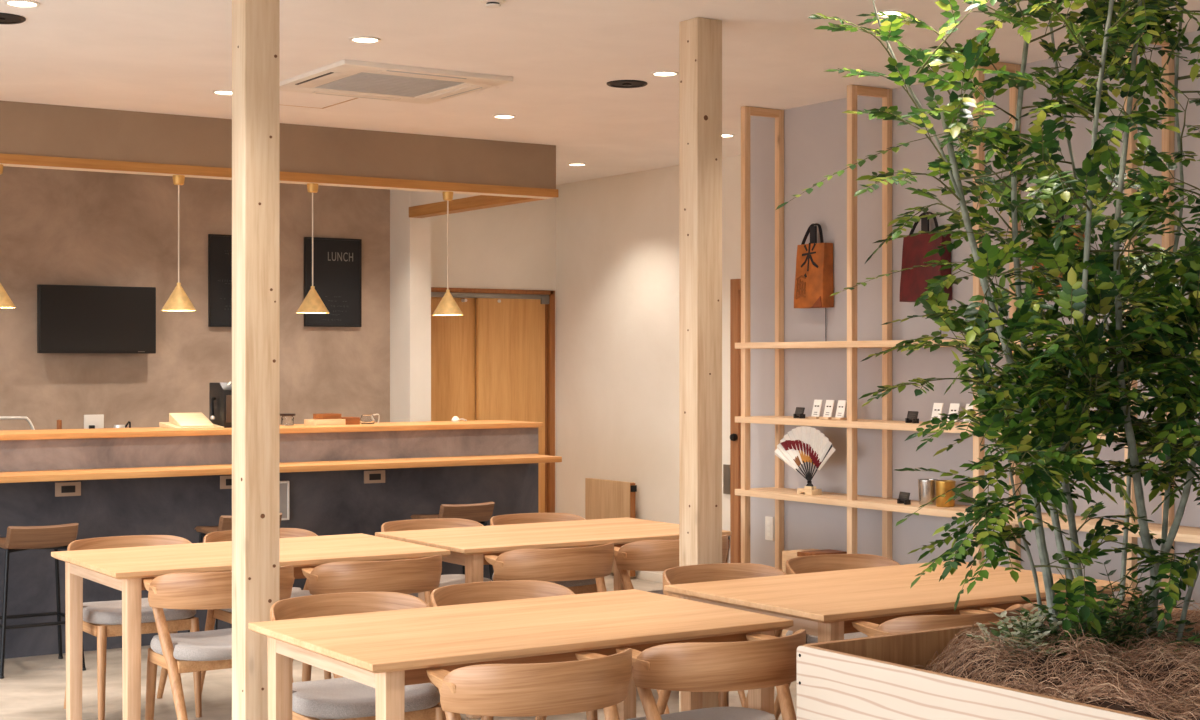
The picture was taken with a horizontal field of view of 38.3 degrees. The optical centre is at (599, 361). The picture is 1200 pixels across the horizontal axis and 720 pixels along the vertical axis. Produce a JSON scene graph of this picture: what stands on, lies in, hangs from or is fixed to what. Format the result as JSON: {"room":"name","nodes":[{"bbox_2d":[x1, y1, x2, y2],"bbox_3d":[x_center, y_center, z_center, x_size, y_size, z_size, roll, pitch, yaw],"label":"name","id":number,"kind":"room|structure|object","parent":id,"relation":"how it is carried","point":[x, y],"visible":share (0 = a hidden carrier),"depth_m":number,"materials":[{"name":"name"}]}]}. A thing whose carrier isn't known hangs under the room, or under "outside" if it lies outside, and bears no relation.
{"room":"cafe","nodes":[
{"label":"cafe","id":0,"kind":"room"},
{"bbox_2d":[0,166,475,460],"bbox_3d":[-3.880,0.090,10.741,8.485,2.820,0.100,0,0,-33],"label":"wall","id":1,"kind":"structure","parent":0,"point":[58,227],"depth_m":11.34,"materials":[{"name":"paint"}]},
{"bbox_2d":[37,284,155,353],"bbox_3d":[-3.223,-0.270,11.038,0.750,0.430,0.124,0,0,-33],"label":"television","id":2,"kind":"object","parent":1,"relation":"attached to","point":[70,318],"visible":1,"depth_m":10.98,"materials":[{"name":"black plastic"}]},
{"bbox_2d":[208,234,231,326],"bbox_3d":[-2.430,-0.543,11.616,0.420,0.617,0.026,0,0,-33],"label":"menu board","id":3,"kind":"object","parent":1,"relation":"attached to","point":[219,245],"visible":0.33,"depth_m":11.53,"materials":[{"name":"black plastic"}]},
{"bbox_2d":[304,237,361,326],"bbox_3d":[-1.855,-0.552,11.993,0.425,0.615,0.026,0,0,-33],"label":"menu board","id":4,"kind":"object","parent":1,"relation":"attached to","point":[337,262],"visible":1,"depth_m":11.99,"materials":[{"name":"black plastic"}]},
{"bbox_2d":[0,427,537,658],"bbox_3d":[-3.336,0.948,8.574,7.020,1.104,0.100,0,0,-33],"label":"counter front","id":5,"kind":"structure","parent":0,"point":[323,503],"depth_m":9.28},
{"bbox_2d":[55,482,80,496],"bbox_3d":[-2.740,0.655,8.897,0.132,0.072,0.014,0,0,-33],"label":"outlet plate","id":6,"kind":"object","parent":5,"relation":"attached to","point":[61,488],"visible":1,"depth_m":8.89,"materials":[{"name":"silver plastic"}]},
{"bbox_2d":[61,485,74,492],"bbox_3d":[-2.738,0.655,8.893,0.072,0.036,0.005,0,0,-33],"label":"socket","id":7,"kind":"object","parent":6,"relation":"attached to","point":[64,488],"depth_m":8.89,"materials":[{"name":"black plastic"}]},
{"bbox_2d":[220,475,231,488],"bbox_3d":[-2.000,0.652,9.382,0.132,0.072,0.014,0,0,-33],"label":"outlet plate","id":8,"kind":"object","parent":5,"relation":"attached to","point":[225,481],"visible":0.51,"depth_m":9.36,"materials":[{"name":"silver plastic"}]},
{"bbox_2d":[0,420,542,439],"bbox_3d":[-3.426,0.380,8.739,7.030,0.030,0.525,0,0,-33],"label":"countertop","id":9,"kind":"structure","parent":5,"relation":"on","point":[475,424],"depth_m":9.52,"materials":[{"name":"wood"}]},
{"bbox_2d":[0,416,34,429],"bbox_3d":[-3.275,0.459,9.435,0.417,0.322,0.117,0,0,-33],"label":"tap","id":10,"kind":"object","parent":9,"relation":"on","point":[1,417],"visible":0.64,"depth_m":9.52,"materials":[{"name":"silver metal"}]},
{"bbox_2d":[84,414,103,428],"bbox_3d":[-3.249,0.381,11.064,0.122,0.089,0.050,0,0,-33],"label":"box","id":11,"kind":"object","parent":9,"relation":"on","point":[90,421],"visible":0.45,"depth_m":11.04,"materials":[{"name":"white plastic"}]},
{"bbox_2d":[159,412,223,428],"bbox_3d":[-2.264,0.324,9.576,0.290,0.082,0.230,0,0,-33],"label":"wooden tray","id":12,"kind":"object","parent":9,"relation":"on","point":[197,420],"visible":1,"depth_m":9.55,"materials":[{"name":"wood"}]},
{"bbox_2d":[209,381,231,427],"bbox_3d":[-2.090,0.236,9.695,0.207,0.258,0.231,0,0,-33],"label":"coffee machine","id":13,"kind":"object","parent":9,"relation":"on","point":[220,393],"visible":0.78,"depth_m":9.62,"materials":[{"name":"black plastic"}]},
{"bbox_2d":[280,413,295,425],"bbox_3d":[-1.798,0.330,9.941,0.092,0.070,0.092,0,0,-33],"label":"glass jar","id":14,"kind":"object","parent":9,"relation":"on","point":[287,419],"visible":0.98,"depth_m":9.91,"materials":[{"name":"white"}]},
{"bbox_2d":[304,419,345,425],"bbox_3d":[-1.594,0.348,10.003,0.200,0.034,0.130,0,0,-39],"label":"serving tray","id":15,"kind":"object","parent":9,"relation":"on","point":[313,422],"visible":0.88,"depth_m":9.95,"materials":[{"name":"wood"}]},
{"bbox_2d":[313,413,341,418],"bbox_3d":[-1.583,0.315,10.022,0.130,0.030,0.100,0,0,-45],"label":"serving tray","id":16,"kind":"object","parent":15,"relation":"on","point":[321,415],"visible":1,"depth_m":9.99,"materials":[{"name":"wood"}]},
{"bbox_2d":[341,417,359,424],"bbox_3d":[-1.472,0.344,10.118,0.100,0.042,0.120,0,0,-25],"label":"serving tray","id":17,"kind":"object","parent":9,"relation":"on","point":[349,420],"visible":0.71,"depth_m":10.07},
{"bbox_2d":[360,414,379,423],"bbox_3d":[-1.370,0.336,10.204,0.094,0.060,0.112,0,0,22],"label":"glass dripper","id":18,"kind":"object","parent":9,"relation":"on","point":[364,419],"visible":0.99,"depth_m":10.16,"materials":[{"name":"white"}]},
{"bbox_2d":[0,454,561,482],"bbox_3d":[-3.229,0.572,8.375,6.960,0.033,0.349,0,0,-33],"label":"countertop","id":19,"kind":"structure","parent":5,"relation":"on","point":[223,469],"depth_m":9.22,"materials":[{"name":"wood"}]},
{"bbox_2d":[280,481,288,519],"bbox_3d":[-1.809,0.765,9.498,0.207,0.216,0.028,0,0,-33],"label":"panel","id":20,"kind":"object","parent":5,"relation":"attached to","point":[284,485],"visible":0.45,"depth_m":9.53,"materials":[{"name":"white plastic"}]},
{"bbox_2d":[364,470,384,483],"bbox_3d":[-1.285,0.655,9.851,0.132,0.072,0.014,0,0,-33],"label":"outlet plate","id":21,"kind":"object","parent":5,"relation":"attached to","point":[376,476],"visible":1,"depth_m":9.85,"materials":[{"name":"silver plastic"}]},
{"bbox_2d":[0,101,555,188],"bbox_3d":[-3.289,-1.167,8.617,7.145,0.305,0.120,0,0,-33],"label":"wall","id":22,"kind":"structure","parent":0,"point":[35,129],"depth_m":9.57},
{"bbox_2d":[0,164,15,307],"bbox_3d":[-3.064,-0.640,8.771,0.186,0.726,0.186,0,0,-33],"label":"pendant lamp","id":23,"kind":"object","parent":22,"relation":"hanging from","point":[5,301],"visible":1,"depth_m":8.75,"materials":[{"name":"gold metal"}]},
{"bbox_2d":[161,175,195,310],"bbox_3d":[-2.267,-0.640,9.293,0.186,0.726,0.186,0,0,-33],"label":"pendant lamp","id":24,"kind":"object","parent":22,"relation":"hanging from","point":[178,300],"visible":1,"depth_m":9.26,"materials":[{"name":"gold metal"}]},
{"bbox_2d":[296,183,328,312],"bbox_3d":[-1.617,-0.640,9.719,0.186,0.726,0.186,0,0,-33],"label":"pendant lamp","id":25,"kind":"object","parent":22,"relation":"hanging from","point":[312,303],"visible":1,"depth_m":9.69,"materials":[{"name":"gold metal"}]},
{"bbox_2d":[432,191,462,315],"bbox_3d":[-0.898,-0.640,10.190,0.186,0.726,0.186,0,0,-33],"label":"pendant lamp","id":26,"kind":"object","parent":22,"relation":"hanging from","point":[447,306],"visible":1,"depth_m":10.16,"materials":[{"name":"gold metal"}]},
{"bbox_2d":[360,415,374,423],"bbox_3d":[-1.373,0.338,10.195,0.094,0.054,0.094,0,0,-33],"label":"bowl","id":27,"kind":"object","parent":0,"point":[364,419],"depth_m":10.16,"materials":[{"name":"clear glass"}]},
{"bbox_2d":[0,574,796,719],"bbox_3d":[-0.150,1.550,4.959,8.585,0.100,13.860,0,0,-33],"label":"floor","id":28,"kind":"structure","parent":0,"point":[31,687],"depth_m":7.84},
{"bbox_2d":[0,523,85,678],"bbox_3d":[-2.778,1.141,8.453,0.414,0.719,0.428,0,0,-33],"label":"bar stool","id":29,"kind":"object","parent":28,"relation":"on","point":[18,538],"visible":0.96,"depth_m":8.30,"materials":[{"name":"brown wood"}]},
{"bbox_2d":[64,535,201,719],"bbox_3d":[-2.001,1.134,7.386,0.556,0.743,0.528,0,0,-33],"label":"dining chair","id":30,"kind":"object","parent":28,"relation":"on","point":[102,620],"visible":0.53,"depth_m":7.28,"materials":[{"name":"brown wood"}]},
{"bbox_2d":[143,565,294,719],"bbox_3d":[-1.410,1.134,6.466,0.556,0.743,0.528,0,0,-33],"label":"dining chair","id":31,"kind":"object","parent":28,"relation":"on","point":[187,652],"visible":0.59,"depth_m":6.28,"materials":[{"name":"brown wood"}]},
{"bbox_2d":[188,513,281,631],"bbox_3d":[-1.896,1.141,9.031,0.414,0.719,0.428,0,0,-33],"label":"bar stool","id":32,"kind":"object","parent":28,"relation":"on","point":[225,522],"visible":0.2,"depth_m":8.81,"materials":[{"name":"brown wood"}]},
{"bbox_2d":[51,533,450,719],"bbox_3d":[-1.438,1.140,7.125,1.400,0.720,0.850,0,0,-33],"label":"dining table","id":33,"kind":"object","parent":28,"relation":"on","point":[125,569],"visible":0.74,"depth_m":6.96,"materials":[{"name":"brown wood"}]},
{"bbox_2d":[232,0,279,719],"bbox_3d":[-1.134,0.090,5.684,0.121,2.819,0.121,0,0,-33],"label":"wooden post","id":34,"kind":"object","parent":28,"relation":"on","point":[255,23],"visible":1,"depth_m":5.63,"materials":[{"name":"brown wood"}]},
{"bbox_2d":[201,528,330,692],"bbox_3d":[-1.503,1.134,7.712,0.556,0.743,0.528,0,0,-33],"label":"dining chair","id":35,"kind":"object","parent":28,"relation":"on","point":[225,615],"visible":0.16,"depth_m":7.75,"materials":[{"name":"brown wood"}]},
{"bbox_2d":[270,592,445,719],"bbox_3d":[-0.788,1.134,5.508,0.556,0.743,0.528,0,0,-33],"label":"dining chair","id":36,"kind":"object","parent":28,"relation":"on","point":[343,698],"visible":0.48,"depth_m":5.49,"materials":[{"name":"brown wood"}]},
{"bbox_2d":[302,555,446,719],"bbox_3d":[-0.879,1.134,6.814,0.556,0.743,0.528,0,0,-33],"label":"dining chair","id":37,"kind":"object","parent":28,"relation":"on","point":[407,576],"visible":0.24,"depth_m":6.63,"materials":[{"name":"brown wood"}]},
{"bbox_2d":[381,518,491,597],"bbox_3d":[-0.781,1.134,8.197,0.556,0.743,0.528,0,0,-33],"label":"dining chair","id":38,"kind":"object","parent":28,"relation":"on","point":[437,523],"visible":0.18,"depth_m":8.36,"materials":[{"name":"brown wood"}]},
{"bbox_2d":[410,502,494,580],"bbox_3d":[-0.838,1.141,9.725,0.414,0.719,0.428,0,0,-33],"label":"bar stool","id":39,"kind":"object","parent":28,"relation":"on","point":[478,512],"visible":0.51,"depth_m":9.58,"materials":[{"name":"brown wood"}]},
{"bbox_2d":[430,580,597,719],"bbox_3d":[-0.314,1.134,5.807,0.556,0.743,0.528,0,0,-33],"label":"dining chair","id":40,"kind":"object","parent":28,"relation":"on","point":[488,591],"visible":0.16,"depth_m":5.98,"materials":[{"name":"brown wood"}]},
{"bbox_2d":[248,589,792,719],"bbox_3d":[-0.234,1.140,5.193,1.400,0.720,0.850,0,0,-33],"label":"dining table","id":41,"kind":"object","parent":28,"relation":"on","point":[386,652],"visible":0.9,"depth_m":5.05,"materials":[{"name":"brown wood"}]},
{"bbox_2d":[426,648,631,719],"bbox_3d":[-0.163,1.134,4.575,0.556,0.743,0.528,0,0,-33],"label":"dining chair","id":42,"kind":"object","parent":28,"relation":"on","point":[594,681],"visible":1,"depth_m":4.38,"materials":[{"name":"brown wood"}]},
{"bbox_2d":[490,513,596,593],"bbox_3d":[-0.289,1.134,8.514,0.556,0.743,0.528,0,0,-33],"label":"dining chair","id":43,"kind":"object","parent":28,"relation":"on","point":[587,585],"visible":0.17,"depth_m":8.63,"materials":[{"name":"brown wood"}]},
{"bbox_2d":[484,543,613,591],"bbox_3d":[-0.189,1.134,7.266,0.556,0.743,0.528,0,0,-33],"label":"dining chair","id":44,"kind":"object","parent":28,"relation":"on","point":[579,563],"visible":0.29,"depth_m":7.08,"materials":[{"name":"brown wood"}]},
{"bbox_2d":[375,517,730,718],"bbox_3d":[-0.212,1.140,7.935,1.400,0.720,0.850,0,0,-33],"label":"dining table","id":45,"kind":"object","parent":28,"relation":"on","point":[468,546],"visible":0.41,"depth_m":7.76,"materials":[{"name":"brown wood"}]},
{"bbox_2d":[585,478,636,577],"bbox_3d":[0.072,1.166,12.150,0.090,0.668,0.595,0,0,-33],"label":"panel","id":46,"kind":"object","parent":28,"relation":"on","point":[604,499],"visible":0.43,"depth_m":12.13,"materials":[{"name":"brown wood"}]},
{"bbox_2d":[614,535,745,713],"bbox_3d":[0.320,1.134,7.612,0.556,0.743,0.528,0,0,-33],"label":"dining chair","id":47,"kind":"object","parent":28,"relation":"on","point":[644,555],"visible":0.24,"depth_m":7.41,"materials":[{"name":"brown wood"}]},
{"bbox_2d":[679,17,721,711],"bbox_3d":[0.389,0.090,6.682,0.121,2.819,0.121,0,0,-33],"label":"wooden post","id":48,"kind":"object","parent":28,"relation":"on","point":[700,39],"visible":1,"depth_m":6.64,"materials":[{"name":"brown wood"}]},
{"bbox_2d":[616,629,805,719],"bbox_3d":[0.342,1.134,4.906,0.556,0.743,0.528,0,0,-33],"label":"dining chair","id":49,"kind":"object","parent":28,"relation":"on","point":[762,661],"visible":0.94,"depth_m":4.73,"materials":[{"name":"brown wood"}]},
{"bbox_2d":[657,563,786,714],"bbox_3d":[0.476,1.134,6.325,0.556,0.743,0.528,0,0,-33],"label":"dining chair","id":50,"kind":"object","parent":28,"relation":"on","point":[717,571],"visible":0.12,"depth_m":6.49,"materials":[{"name":"brown wood"}]},
{"bbox_2d":[782,549,846,636],"bbox_3d":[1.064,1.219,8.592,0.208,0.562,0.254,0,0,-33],"label":"dining chair","id":51,"kind":"object","parent":28,"relation":"on","point":[788,554],"visible":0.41,"depth_m":8.59,"materials":[{"name":"brown wood"}]},
{"bbox_2d":[774,554,900,719],"bbox_3d":[0.957,1.134,6.640,0.556,0.743,0.528,0,0,-33],"label":"dining chair","id":52,"kind":"object","parent":28,"relation":"on","point":[827,562],"visible":0.17,"depth_m":6.81,"materials":[{"name":"brown wood"}]},
{"bbox_2d":[664,560,1127,711],"bbox_3d":[1.042,1.140,6.058,1.400,0.720,0.850,0,0,-33],"label":"dining table","id":53,"kind":"object","parent":28,"relation":"on","point":[826,604],"visible":0.63,"depth_m":5.85,"materials":[{"name":"brown wood"}]},
{"bbox_2d":[852,604,1022,636],"bbox_3d":[1.086,1.134,5.418,0.556,0.743,0.528,0,0,-33],"label":"dining chair","id":54,"kind":"object","parent":28,"relation":"on","point":[968,616],"visible":0.21,"depth_m":5.22,"materials":[{"name":"brown wood"}]},
{"bbox_2d":[735,33,1199,636],"bbox_3d":[1.743,0.091,7.598,0.271,2.818,3.400,0,0,-33],"label":"shelving unit","id":55,"kind":"object","parent":28,"relation":"on","point":[851,500],"visible":0.57,"depth_m":8.33,"materials":[{"name":"brown wood"}]},
{"bbox_2d":[793,407,804,418],"bbox_3d":[0.995,0.254,8.619,0.030,0.055,0.084,0,0,-21],"label":"card stand","id":56,"kind":"object","parent":55,"relation":"on","point":[799,412],"visible":1,"depth_m":8.61,"materials":[{"name":"black plastic"}]},
{"bbox_2d":[797,486,821,494],"bbox_3d":[1.040,0.637,8.579,0.065,0.040,0.110,0,0,-33],"label":"stand","id":57,"kind":"object","parent":55,"relation":"on","point":[807,490],"visible":1,"depth_m":8.55,"materials":[{"name":"wood"}]},
{"bbox_2d":[774,426,835,486],"bbox_3d":[1.025,0.473,8.598,0.042,0.308,0.467,0,0,-33],"label":"folding fan","id":58,"kind":"object","parent":57,"relation":"on","point":[800,445],"visible":1,"depth_m":8.59,"materials":[{"name":"paper"}]},
{"bbox_2d":[794,223,833,333],"bbox_3d":[1.082,-0.404,8.768,0.083,0.601,0.226,0,0,-33],"label":"paper bag","id":59,"kind":"object","parent":55,"relation":"on","point":[814,287],"visible":1,"depth_m":8.72,"materials":[{"name":"paper"}]},
{"bbox_2d":[795,275,805,298],"bbox_3d":[1.022,-0.381,8.792,0.009,0.122,0.079,0,0,-33],"label":"print","id":60,"kind":"object","parent":59,"relation":"attached to","point":[800,280],"depth_m":8.80},
{"bbox_2d":[808,400,822,418],"bbox_3d":[1.073,0.234,8.588,0.050,0.094,0.066,0,0,-33],"label":"price card","id":61,"kind":"object","parent":55,"relation":"on","point":[817,405],"visible":1,"depth_m":8.59,"materials":[{"name":"paper"}]},
{"bbox_2d":[819,400,834,418],"bbox_3d":[1.122,0.234,8.513,0.050,0.094,0.066,0,0,-33],"label":"packet","id":62,"kind":"object","parent":55,"relation":"on","point":[828,410],"visible":1,"depth_m":8.51,"materials":[{"name":"paper"}]},
{"bbox_2d":[831,400,846,419],"bbox_3d":[1.172,0.234,8.438,0.050,0.094,0.066,0,0,-33],"label":"packet","id":63,"kind":"object","parent":55,"relation":"on","point":[841,406],"visible":0.88,"depth_m":8.43,"materials":[{"name":"paper"}]},
{"bbox_2d":[897,492,910,504],"bbox_3d":[1.406,0.630,7.992,0.030,0.055,0.084,0,0,-21],"label":"card stand","id":64,"kind":"object","parent":55,"relation":"on","point":[903,496],"visible":1,"depth_m":7.99,"materials":[{"name":"black plastic"}]},
{"bbox_2d":[905,411,918,422],"bbox_3d":[1.436,0.254,7.946,0.030,0.055,0.084,0,0,-21],"label":"card stand","id":65,"kind":"object","parent":55,"relation":"on","point":[912,416],"visible":1,"depth_m":7.94,"materials":[{"name":"black plastic"}]},
{"bbox_2d":[900,212,951,339],"bbox_3d":[1.523,-0.404,8.094,0.082,0.601,0.273,0,0,-33],"label":"paper bag","id":66,"kind":"object","parent":55,"relation":"on","point":[913,284],"visible":0.67,"depth_m":8.08,"materials":[{"name":"paper"}]},
{"bbox_2d":[918,479,937,504],"bbox_3d":[1.510,0.599,7.948,0.095,0.117,0.095,0,0,-33],"label":"cup","id":67,"kind":"object","parent":55,"relation":"on","point":[926,487],"visible":0.81,"depth_m":7.91,"materials":[{"name":"metal"}]},
{"bbox_2d":[929,403,943,423],"bbox_3d":[1.533,0.234,7.886,0.050,0.094,0.066,0,0,-33],"label":"packet","id":68,"kind":"object","parent":55,"relation":"on","point":[937,407],"visible":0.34,"depth_m":7.89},
{"bbox_2d":[935,480,955,506],"bbox_3d":[1.571,0.599,7.856,0.095,0.117,0.095,0,0,-33],"label":"cup","id":69,"kind":"object","parent":55,"relation":"on","point":[941,486],"visible":1,"depth_m":7.82,"materials":[{"name":"gold metal"}]},
{"bbox_2d":[946,403,961,424],"bbox_3d":[1.591,0.234,7.798,0.050,0.094,0.066,0,0,-33],"label":"packet","id":70,"kind":"object","parent":55,"relation":"on","point":[954,407],"visible":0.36,"depth_m":7.80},
{"bbox_2d":[959,404,972,424],"bbox_3d":[1.646,0.234,7.714,0.050,0.094,0.066,0,0,-33],"label":"price card","id":71,"kind":"object","parent":55,"relation":"on","point":[967,405],"visible":0.39,"depth_m":7.72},
{"bbox_2d":[1031,210,1084,295],"bbox_3d":[1.970,-0.394,7.413,0.082,0.581,0.263,0,0,-33],"label":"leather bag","id":72,"kind":"object","parent":55,"relation":"on","point":[1062,217],"visible":0.03,"depth_m":7.40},
{"bbox_2d":[797,605,1199,719],"bbox_3d":[1.589,1.120,4.147,1.396,0.760,1.795,0,0,-33],"label":"planter box","id":73,"kind":"object","parent":28,"relation":"on","point":[873,677],"visible":0.43,"depth_m":4.27,"materials":[{"name":"beige wood"}]},
{"bbox_2d":[776,0,1199,659],"bbox_3d":[1.295,-0.205,4.677,0.974,2.026,1.540,0,0,38],"label":"potted tree","id":74,"kind":"object","parent":73,"relation":"in","point":[1042,481],"visible":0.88,"depth_m":4.47,"materials":[{"name":"green plant"}]},
{"bbox_2d":[966,604,1069,659],"bbox_3d":[1.117,0.699,4.515,0.264,0.141,0.295,0,0,37],"label":"ivy","id":75,"kind":"object","parent":73,"relation":"in","point":[1020,631],"visible":0.8,"depth_m":4.48,"materials":[{"name":"green plant"}]},
{"bbox_2d":[912,597,1199,719],"bbox_3d":[1.549,0.821,4.212,1.333,0.322,1.586,0,0,-33],"label":"mulch","id":76,"kind":"object","parent":73,"relation":"in","point":[1162,704],"visible":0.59,"depth_m":4.23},
{"bbox_2d":[1005,609,1109,650],"bbox_3d":[1.187,0.690,4.476,0.190,0.103,0.271,0,0,-33],"label":"clump","id":77,"kind":"object","parent":73,"relation":"in","point":[1055,632],"visible":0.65,"depth_m":4.46,"materials":[{"name":"green plant"}]},
{"bbox_2d":[960,0,1199,647],"bbox_3d":[1.534,-0.203,4.630,1.102,2.001,1.017,0,0,0],"label":"potted tree","id":78,"kind":"object","parent":73,"relation":"in","point":[1146,303],"visible":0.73,"depth_m":4.57,"materials":[{"name":"green plant"}]},
{"bbox_2d":[982,560,1199,665],"bbox_3d":[1.310,0.675,4.648,0.688,0.268,0.544,0,0,24],"label":"leafy shrub","id":79,"kind":"object","parent":73,"relation":"in","point":[1134,607],"visible":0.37,"depth_m":4.59,"materials":[{"name":"green plant"}]},
{"bbox_2d":[980,591,1141,618],"bbox_3d":[1.556,1.134,5.726,0.556,0.743,0.528,0,0,-33],"label":"dining chair","id":80,"kind":"object","parent":28,"relation":"on","point":[1028,606],"visible":0.07,"depth_m":5.59,"materials":[{"name":"brown wood"}]},
{"bbox_2d":[390,190,478,458],"bbox_3d":[-0.903,0.090,11.502,0.164,2.820,2.090,0,0,-33],"label":"wall","id":81,"kind":"structure","parent":0,"point":[410,238],"depth_m":12.05,"materials":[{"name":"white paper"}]},
{"bbox_2d":[409,195,543,217],"bbox_3d":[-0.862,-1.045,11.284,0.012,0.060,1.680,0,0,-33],"label":"trim","id":82,"kind":"structure","parent":81,"relation":"attached to","point":[481,199],"depth_m":11.38,"materials":[{"name":"brown wood"}]},
{"bbox_2d":[431,198,555,512],"bbox_3d":[-0.842,0.090,12.612,1.153,2.820,0.120,0,0,-33],"label":"wall","id":83,"kind":"structure","parent":0,"point":[513,246],"depth_m":12.62,"materials":[{"name":"paint"}]},
{"bbox_2d":[431,287,554,512],"bbox_3d":[-0.829,0.484,12.600,1.107,2.032,0.115,0,0,-33],"label":"door","id":84,"kind":"structure","parent":83,"relation":"in","point":[515,329],"depth_m":12.63,"materials":[{"name":"brown wood"}]},
{"bbox_2d":[0,0,1199,184],"bbox_3d":[-0.150,-1.370,4.959,8.585,0.100,13.860,0,0,-33],"label":"ceiling","id":85,"kind":"structure","parent":0,"point":[151,56],"depth_m":7.44,"materials":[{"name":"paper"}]},
{"bbox_2d":[0,13,25,23],"bbox_3d":[-2.300,-1.313,6.611,0.194,0.014,0.194,0,0,-33],"label":"ceiling speaker","id":86,"kind":"object","parent":85,"relation":"attached to","point":[5,18],"visible":1,"depth_m":6.61,"materials":[{"name":"black plastic"}]},
{"bbox_2d":[0,15,21,22],"bbox_3d":[-2.300,-1.317,6.611,0.168,0.005,0.168,0,0,16],"label":"grille","id":87,"kind":"object","parent":86,"relation":"attached to","point":[3,18],"depth_m":6.61,"materials":[{"name":"metal"}]},
{"bbox_2d":[4,0,39,7],"bbox_3d":[-2.123,-1.316,6.344,0.128,0.006,0.128,0,0,-33],"label":"recessed light","id":88,"kind":"object","parent":85,"relation":"in","point":[16,3],"visible":1,"depth_m":6.33,"materials":[{"name":"white plastic"}]},
{"bbox_2d":[212,90,231,94],"bbox_3d":[-1.829,-1.316,8.438,0.128,0.006,0.128,0,0,-33],"label":"recessed light","id":89,"kind":"object","parent":85,"relation":"in","point":[221,92],"visible":0.79,"depth_m":8.43,"materials":[{"name":"white plastic"}]},
{"bbox_2d":[280,91,357,108],"bbox_3d":[-1.508,-1.318,8.649,0.470,0.004,0.470,0,0,-33],"label":"access hatch","id":90,"kind":"object","parent":85,"relation":"attached to","point":[287,98],"visible":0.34,"depth_m":8.66,"materials":[{"name":"white"}]},
{"bbox_2d":[349,36,380,42],"bbox_3d":[-0.960,-1.316,7.059,0.128,0.006,0.128,0,0,-33],"label":"recessed light","id":91,"kind":"object","parent":85,"relation":"in","point":[360,39],"visible":1,"depth_m":7.04,"materials":[{"name":"white plastic"}]},
{"bbox_2d":[280,59,512,103],"bbox_3d":[-0.990,-1.308,8.115,0.850,0.025,0.850,0,0,-33],"label":"air conditioner","id":92,"kind":"object","parent":85,"relation":"attached to","point":[345,78],"visible":0.98,"depth_m":8.02,"materials":[{"name":"white plastic"}]},
{"bbox_2d":[314,72,462,96],"bbox_3d":[-0.990,-1.310,8.115,0.536,0.016,0.536,0,0,-33],"label":"grille","id":93,"kind":"object","parent":92,"relation":"attached to","point":[369,83],"depth_m":8.13,"materials":[{"name":"plastic"}]},
{"bbox_2d":[481,0,504,7],"bbox_3d":[-0.390,-1.307,6.296,0.090,0.026,0.090,0,0,-33],"label":"smoke detector","id":94,"kind":"object","parent":85,"relation":"attached to","point":[488,3],"visible":1,"depth_m":6.28,"materials":[{"name":"white plastic"}]},
{"bbox_2d":[492,114,515,118],"bbox_3d":[-0.513,-1.316,9.264,0.128,0.006,0.128,0,0,-33],"label":"recessed light","id":95,"kind":"object","parent":85,"relation":"in","point":[501,116],"visible":1,"depth_m":9.25,"materials":[{"name":"white plastic"}]},
{"bbox_2d":[607,80,647,87],"bbox_3d":[0.128,-1.313,8.171,0.194,0.014,0.194,0,0,-33],"label":"ceiling speaker","id":96,"kind":"object","parent":85,"relation":"attached to","point":[617,83],"visible":1,"depth_m":8.16,"materials":[{"name":"black plastic"}]},
{"bbox_2d":[610,82,643,86],"bbox_3d":[0.128,-1.317,8.171,0.168,0.005,0.168,0,0,16],"label":"grille","id":97,"kind":"object","parent":96,"relation":"attached to","point":[612,84],"depth_m":8.17,"materials":[{"name":"metal"}]},
{"bbox_2d":[651,71,678,75],"bbox_3d":[0.297,-1.316,7.888,0.128,0.006,0.128,0,0,-33],"label":"recessed light","id":98,"kind":"object","parent":85,"relation":"in","point":[657,73],"visible":1,"depth_m":7.87,"materials":[{"name":"white plastic"}]},
{"bbox_2d":[873,10,905,17],"bbox_3d":[1.093,-1.316,6.532,0.128,0.006,0.128,0,0,-33],"label":"recessed light","id":99,"kind":"object","parent":85,"relation":"in","point":[891,12],"visible":0.47,"depth_m":6.50,"materials":[{"name":"white plastic"}]},
{"bbox_2d":[556,155,740,573],"bbox_3d":[0.657,0.090,11.466,0.100,2.820,3.860,0,0,-33],"label":"wall","id":100,"kind":"structure","parent":0,"point":[617,236],"depth_m":12.12,"materials":[{"name":"paint"}]},
{"bbox_2d":[611,571,662,582],"bbox_3d":[0.235,1.470,12.009,0.012,0.060,2.070,0,0,-33],"label":"baseboard","id":101,"kind":"structure","parent":100,"relation":"attached to","point":[645,575],"depth_m":11.84,"materials":[{"name":"white paper"}]},
{"bbox_2d":[723,464,729,493],"bbox_3d":[0.819,0.755,11.118,0.012,0.190,0.070,0,0,-33],"label":"light switch","id":102,"kind":"object","parent":100,"relation":"in","point":[726,468],"visible":1,"depth_m":11.11,"materials":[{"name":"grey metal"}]},
{"bbox_2d":[730,279,740,562],"bbox_3d":[1.256,0.485,10.499,0.160,2.030,1.415,0,0,-33],"label":"door","id":103,"kind":"structure","parent":100,"relation":"in","point":[735,284],"depth_m":11.02,"materials":[{"name":"brown wood"}]},
{"bbox_2d":[750,31,1199,610],"bbox_3d":[3.549,0.090,5.184,0.100,2.820,9.980,0,0,-33],"label":"wall","id":104,"kind":"structure","parent":0,"point":[815,135],"depth_m":8.47,"materials":[{"name":"paint"}]},
{"bbox_2d":[765,516,773,540],"bbox_3d":[0.896,0.880,9.130,0.012,0.124,0.066,0,0,-33],"label":"switch plate","id":105,"kind":"object","parent":104,"relation":"attached to","point":[769,521],"visible":1,"depth_m":9.12,"materials":[{"name":"white plastic"}]},
{"bbox_3d":[-3.747,0.090,2.662,0.150,2.820,13.760,0,0,-33],"label":"wall","id":106,"kind":"structure","parent":0,"visible":0},
{"bbox_2d":[0,153,557,198],"bbox_3d":[-3.251,-1.028,8.569,7.156,0.049,0.022,0,0,-33],"label":"trim","id":107,"kind":"structure","parent":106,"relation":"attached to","point":[17,159],"depth_m":9.56,"materials":[{"name":"brown wood"}]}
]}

